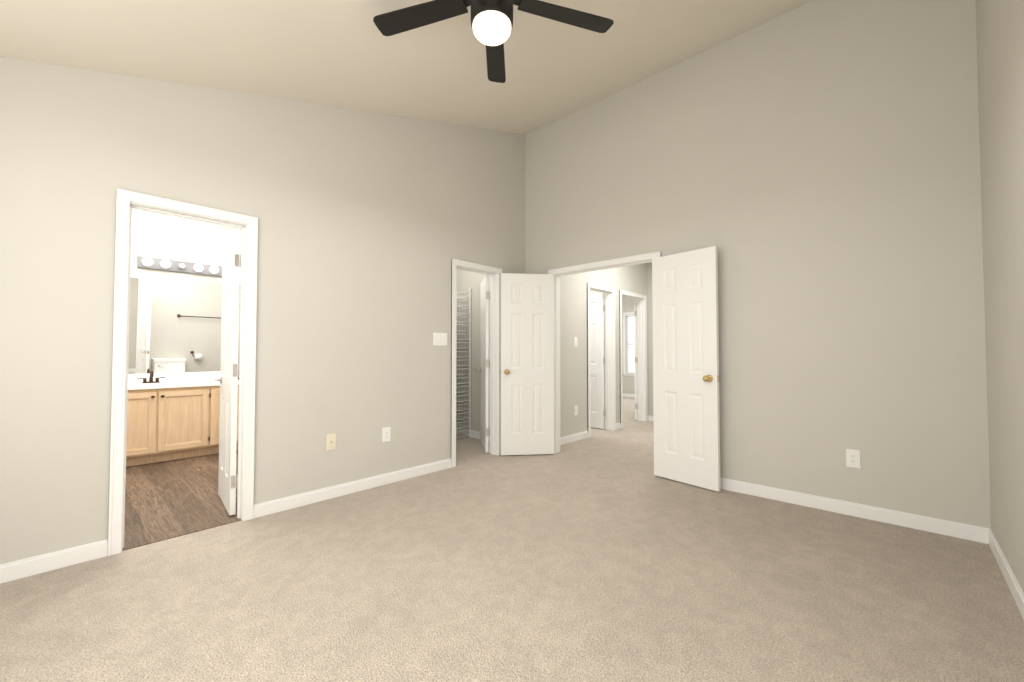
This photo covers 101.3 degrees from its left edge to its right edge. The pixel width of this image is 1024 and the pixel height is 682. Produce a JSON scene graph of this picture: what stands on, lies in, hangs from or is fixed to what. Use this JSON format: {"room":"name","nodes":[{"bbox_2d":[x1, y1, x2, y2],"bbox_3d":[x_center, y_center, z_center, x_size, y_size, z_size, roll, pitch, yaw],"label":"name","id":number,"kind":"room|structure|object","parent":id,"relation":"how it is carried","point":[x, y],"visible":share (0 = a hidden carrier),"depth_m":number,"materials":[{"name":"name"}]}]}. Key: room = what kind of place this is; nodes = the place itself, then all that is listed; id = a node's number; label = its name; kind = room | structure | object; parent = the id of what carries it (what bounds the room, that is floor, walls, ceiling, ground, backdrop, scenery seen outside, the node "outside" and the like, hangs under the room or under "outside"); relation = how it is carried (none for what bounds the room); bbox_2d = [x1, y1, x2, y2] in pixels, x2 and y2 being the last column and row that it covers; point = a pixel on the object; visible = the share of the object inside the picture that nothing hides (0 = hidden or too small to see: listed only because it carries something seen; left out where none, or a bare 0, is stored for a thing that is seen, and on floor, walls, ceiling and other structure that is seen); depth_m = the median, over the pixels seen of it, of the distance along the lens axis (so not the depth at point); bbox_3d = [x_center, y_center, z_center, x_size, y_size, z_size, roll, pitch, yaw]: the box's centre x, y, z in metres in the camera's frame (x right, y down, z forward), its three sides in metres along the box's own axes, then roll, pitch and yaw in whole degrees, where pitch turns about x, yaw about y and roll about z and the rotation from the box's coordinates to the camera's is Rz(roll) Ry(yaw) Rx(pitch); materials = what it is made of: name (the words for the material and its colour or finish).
{"room":"empty bedroom","nodes":[
{"label":"empty bedroom","id":0,"kind":"room"},
{"bbox_2d":[122,450,240,550],"bbox_3d":[-2.959,1.247,3.753,2.838,0.004,3.100,-1,-2,43],"label":"floor","id":1,"kind":"structure","parent":0,"point":[166,500],"depth_m":3.24,"materials":[{"name":"brown wood"}]},
{"bbox_2d":[126,382,238,466],"bbox_3d":[-3.676,0.882,4.634,0.595,0.771,2.260,-1,-2,43],"label":"bathroom vanity","id":2,"kind":"object","parent":1,"relation":"on","point":[172,416],"depth_m":4.39,"materials":[{"name":"brown wood"}]},
{"bbox_2d":[128,378,238,389],"bbox_3d":[-3.682,0.525,4.649,0.577,0.125,2.260,-1,-2,43],"label":"countertop","id":3,"kind":"structure","parent":2,"relation":"on","point":[209,381],"depth_m":4.53,"materials":[{"name":"white stone"}]},
{"bbox_2d":[136,370,165,383],"bbox_3d":[-3.952,0.391,4.603,0.138,0.139,0.242,-1,-2,43],"label":"faucet","id":4,"kind":"object","parent":3,"relation":"on","point":[145,381],"depth_m":4.61,"materials":[{"name":"brown metal"}]},
{"bbox_2d":[130,208,241,373],"bbox_3d":[-4.044,-0.130,4.794,0.120,2.810,3.340,-1,-2,43],"label":"wall","id":5,"kind":"structure","parent":0,"point":[162,236],"depth_m":4.88,"materials":[{"name":"paint"}]},
{"bbox_2d":[137,256,221,276],"bbox_3d":[-3.768,-0.867,4.914,0.146,0.124,0.912,-1,-2,43],"label":"sconce","id":6,"kind":"object","parent":5,"relation":"attached to","point":[172,265],"visible":0.88,"depth_m":4.86,"materials":[{"name":"grey glass"}]},
{"bbox_2d":[128,371,238,381],"bbox_3d":[-3.887,0.417,4.842,0.020,0.100,2.260,-1,-2,43],"label":"backsplash","id":7,"kind":"structure","parent":5,"relation":"attached to","point":[197,376],"depth_m":4.82,"materials":[{"name":"white stone"}]},
{"bbox_2d":[128,274,240,373],"bbox_3d":[-3.871,-0.173,4.843,0.005,1.079,2.241,3,1,43],"label":"bathroom mirror","id":8,"kind":"object","parent":5,"relation":"attached to","point":[174,325],"visible":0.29,"depth_m":4.83,"materials":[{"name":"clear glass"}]},
{"bbox_2d":[0,56,525,563],"bbox_3d":[-1.538,-0.738,3.321,0.120,3.950,4.880,-1,-2,43],"label":"wall","id":9,"kind":"structure","parent":0,"point":[370,224],"depth_m":3.00,"materials":[{"name":"paint"}]},
{"bbox_2d":[0,539,107,583],"bbox_3d":[-2.664,1.156,1.956,0.013,0.092,1.123,-1,-2,43],"label":"baseboard","id":10,"kind":"structure","parent":9,"relation":"attached to","point":[26,567],"depth_m":2.21,"materials":[{"name":"white wood"}]},
{"bbox_2d":[108,188,257,555],"bbox_3d":[-2.085,0.175,2.706,0.160,2.092,0.724,-1,-2,43],"label":"door frame","id":11,"kind":"structure","parent":9,"relation":"attached to","point":[127,201],"depth_m":2.56,"materials":[{"name":"white wood"}]},
{"bbox_2d":[214,228,240,515],"bbox_3d":[-2.145,0.214,3.177,0.132,2.015,0.603,1,-2,-41],"label":"door","id":12,"kind":"structure","parent":9,"relation":"in","point":[228,380],"depth_m":3.03,"materials":[{"name":"white wood"}]},
{"bbox_2d":[327,433,335,450],"bbox_3d":[-1.421,0.797,3.307,0.016,0.124,0.072,-1,-2,43],"label":"outlet","id":13,"kind":"object","parent":9,"relation":"attached to","point":[331,441],"visible":1,"depth_m":3.31,"materials":[{"name":"beige plastic"}]},
{"bbox_2d":[253,458,450,518],"bbox_3d":[-1.199,1.197,3.538,0.013,0.092,1.741,-1,-2,43],"label":"baseboard","id":14,"kind":"structure","parent":9,"relation":"attached to","point":[290,502],"depth_m":3.36,"materials":[{"name":"white wood"}]},
{"bbox_2d":[382,427,390,441],"bbox_3d":[-1.095,0.816,3.664,0.009,0.124,0.078,-1,-2,43],"label":"outlet","id":15,"kind":"object","parent":9,"relation":"attached to","point":[386,434],"visible":1,"depth_m":3.66,"materials":[{"name":"white plastic"}]},
{"bbox_2d":[433,333,446,345],"bbox_3d":[-0.700,-0.017,4.111,0.010,0.124,0.165,-1,-2,43],"label":"light switch","id":16,"kind":"object","parent":9,"relation":"attached to","point":[439,339],"visible":1,"depth_m":4.10,"materials":[{"name":"white plastic"}]},
{"bbox_2d":[451,258,502,467],"bbox_3d":[-0.411,0.222,4.514,0.160,2.092,0.724,-1,-2,43],"label":"door frame","id":17,"kind":"structure","parent":9,"relation":"attached to","point":[494,273],"depth_m":4.69,"materials":[{"name":"white wood"}]},
{"bbox_2d":[475,275,489,452],"bbox_3d":[-0.334,0.263,5.066,0.179,2.015,0.603,0,-2,-10],"label":"closet door","id":18,"kind":"structure","parent":9,"relation":"in","point":[484,363],"depth_m":4.88,"materials":[{"name":"white wood"}]},
{"bbox_2d":[501,273,553,454],"bbox_3d":[0.175,0.254,4.696,0.604,2.015,0.179,0,-2,-6],"label":"door","id":19,"kind":"structure","parent":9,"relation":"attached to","point":[527,364],"depth_m":4.68,"materials":[{"name":"white wood"}]},
{"bbox_2d":[0,0,812,134],"bbox_3d":[-0.100,-1.975,2.102,3.930,1.550,5.000,-1,-2,43],"label":"ceiling","id":20,"kind":"structure","parent":0,"point":[343,53],"depth_m":2.80,"materials":[{"name":"paint"}]},
{"bbox_2d":[373,0,613,82],"bbox_3d":[-0.107,-1.728,2.059,1.287,0.436,1.271,-1,-2,43],"label":"fan","id":21,"kind":"object","parent":20,"relation":"hanging from","point":[491,23],"visible":1,"depth_m":2.19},
{"bbox_2d":[0,397,1023,681],"bbox_3d":[0.764,1.319,5.305,7.130,0.060,11.000,-1,-2,43],"label":"floor","id":22,"kind":"structure","parent":0,"point":[600,555],"depth_m":2.00,"materials":[{"name":"beige carpet"}]},
{"bbox_2d":[456,288,470,437],"bbox_3d":[-0.834,0.287,5.630,0.322,2.020,0.467,-1,-2,43],"label":"wire shelf","id":23,"kind":"object","parent":22,"relation":"on","point":[469,386],"visible":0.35,"depth_m":5.67,"materials":[{"name":"white metal"}]},
{"bbox_2d":[590,290,604,427],"bbox_3d":[0.310,-0.059,7.508,3.280,2.810,0.100,-1,-2,43],"label":"wall","id":24,"kind":"structure","parent":0,"point":[593,292],"depth_m":6.50,"materials":[{"name":"paint"}]},
{"bbox_2d":[560,263,647,436],"bbox_3d":[2.386,-0.065,7.248,0.120,2.810,6.000,-1,-2,43],"label":"wall","id":25,"kind":"structure","parent":0,"point":[573,324],"depth_m":5.54,"materials":[{"name":"paint"}]},
{"bbox_2d":[560,431,587,444],"bbox_3d":[0.708,1.243,5.304,0.013,0.092,0.918,-1,-2,43],"label":"baseboard","id":26,"kind":"structure","parent":25,"relation":"attached to","point":[573,437],"depth_m":5.38,"materials":[{"name":"white wood"}]},
{"bbox_2d":[574,337,576,346],"bbox_3d":[0.832,0.013,5.471,0.010,0.124,0.074,-1,-2,43],"label":"light switch","id":27,"kind":"object","parent":25,"relation":"attached to","point":[575,341],"visible":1,"depth_m":5.46,"materials":[{"name":"white plastic"}]},
{"bbox_2d":[574,405,577,415],"bbox_3d":[0.832,0.903,5.449,0.009,0.124,0.078,-1,-2,43],"label":"outlet","id":28,"kind":"object","parent":25,"relation":"attached to","point":[575,410],"visible":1,"depth_m":5.44,"materials":[{"name":"white plastic"}]},
{"bbox_2d":[590,293,604,428],"bbox_3d":[1.150,0.299,6.447,0.179,2.015,0.613,1,-2,-44],"label":"hall door","id":29,"kind":"structure","parent":25,"relation":"in","point":[597,310],"depth_m":6.29,"materials":[{"name":"white wood"}]},
{"bbox_2d":[587,283,615,437],"bbox_3d":[1.221,0.261,5.981,0.160,2.092,0.734,-1,-2,43],"label":"door frame","id":30,"kind":"structure","parent":25,"relation":"attached to","point":[609,365],"depth_m":6.17,"materials":[{"name":"white wood"}]},
{"bbox_2d":[619,290,647,428],"bbox_3d":[1.883,0.279,6.696,0.160,2.092,0.894,-1,-2,43],"label":"door frame","id":31,"kind":"structure","parent":25,"relation":"attached to","point":[641,309],"depth_m":6.95,"materials":[{"name":"white wood"}]},
{"bbox_2d":[634,300,637,419],"bbox_3d":[2.219,0.324,7.384,0.179,2.015,0.773,-1,-2,23],"label":"hall door","id":32,"kind":"structure","parent":25,"relation":"in","point":[635,342],"depth_m":7.04,"materials":[{"name":"white wood"}]},
{"bbox_2d":[622,297,635,393],"bbox_3d":[3.136,0.021,10.559,3.280,2.810,0.120,-1,-2,43],"label":"wall","id":33,"kind":"structure","parent":0,"point":[628,381],"depth_m":10.66,"materials":[{"name":"paint"}]},
{"bbox_2d":[623,393,634,397],"bbox_3d":[3.105,1.378,10.460,3.240,0.092,0.015,-1,-2,43],"label":"baseboard","id":34,"kind":"structure","parent":33,"relation":"attached to","point":[629,395],"depth_m":10.57,"materials":[{"name":"white wood"}]},
{"bbox_2d":[623,312,634,375],"bbox_3d":[3.246,0.073,10.411,1.034,1.614,0.135,-1,-2,43],"label":"window","id":35,"kind":"structure","parent":33,"relation":"in","point":[625,349],"depth_m":10.70,"materials":[{"name":"white"}]},
{"bbox_2d":[626,314,634,372],"bbox_3d":[3.240,0.063,10.405,0.894,1.478,0.032,-1,-2,43],"label":"blinds","id":36,"kind":"object","parent":35,"relation":"attached to","point":[629,343],"visible":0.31,"depth_m":10.63,"materials":[{"name":"white"}]},
{"bbox_2d":[647,262,652,415],"bbox_3d":[2.982,-0.085,6.479,1.800,2.810,0.120,-1,-2,43],"label":"wall","id":37,"kind":"structure","parent":0,"point":[650,340],"depth_m":7.02,"materials":[{"name":"paint"}]},
{"bbox_2d":[456,0,990,528],"bbox_3d":[1.081,-0.713,4.302,5.230,3.950,0.120,-1,-2,43],"label":"wall","id":38,"kind":"structure","parent":0,"point":[812,170],"depth_m":3.10,"materials":[{"name":"paint"}]},
{"bbox_2d":[456,428,479,438],"bbox_3d":[-0.348,1.248,5.482,1.140,0.092,0.015,-1,-2,43],"label":"baseboard","id":39,"kind":"structure","parent":38,"relation":"attached to","point":[475,434],"depth_m":5.63,"materials":[{"name":"white"}]},
{"bbox_2d":[548,251,660,453],"bbox_3d":[0.953,0.219,4.396,1.324,2.092,0.160,-1,-2,43],"label":"door frame","id":40,"kind":"structure","parent":38,"relation":"attached to","point":[610,263],"depth_m":4.76,"materials":[{"name":"white wood"}]},
{"bbox_2d":[652,246,720,491],"bbox_3d":[1.510,0.227,3.690,0.179,2.015,0.604,1,-2,-38],"label":"door","id":41,"kind":"structure","parent":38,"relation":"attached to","point":[686,413],"depth_m":3.65,"materials":[{"name":"white wood"}]},
{"bbox_2d":[720,477,983,542],"bbox_3d":[2.118,1.188,3.200,1.978,0.092,0.013,-1,-2,43],"label":"baseboard","id":42,"kind":"structure","parent":38,"relation":"attached to","point":[934,525],"depth_m":2.91,"materials":[{"name":"white wood"}]},
{"bbox_2d":[846,449,860,468],"bbox_3d":[2.401,0.828,2.951,0.078,0.124,0.009,-1,-2,43],"label":"outlet","id":43,"kind":"object","parent":38,"relation":"attached to","point":[853,460],"visible":1,"depth_m":2.95,"materials":[{"name":"white plastic"}]},
{"bbox_2d":[976,0,1023,591],"bbox_3d":[1.298,-0.805,0.777,0.120,3.950,5.000,-1,-2,43],"label":"wall","id":44,"kind":"structure","parent":0,"point":[1000,41],"depth_m":2.06,"materials":[{"name":"paint"}]},
{"bbox_2d":[984,527,1023,619],"bbox_3d":[1.249,1.125,0.772,0.013,0.092,4.760,-1,-2,43],"label":"baseboard","id":45,"kind":"structure","parent":44,"relation":"attached to","point":[1013,584],"depth_m":2.10,"materials":[{"name":"white wood"}]},
{"label":"outside","id":46,"kind":"structure","parent":0,"visible":0},
{"bbox_2d":[629,316,634,370],"bbox_3d":[3.574,0.082,10.765,3.300,3.500,0.020,-1,-2,43],"label":"sky","id":47,"kind":"structure","parent":46,"point":[631,345],"depth_m":11.12,"materials":[{"name":"white"}]}
]}

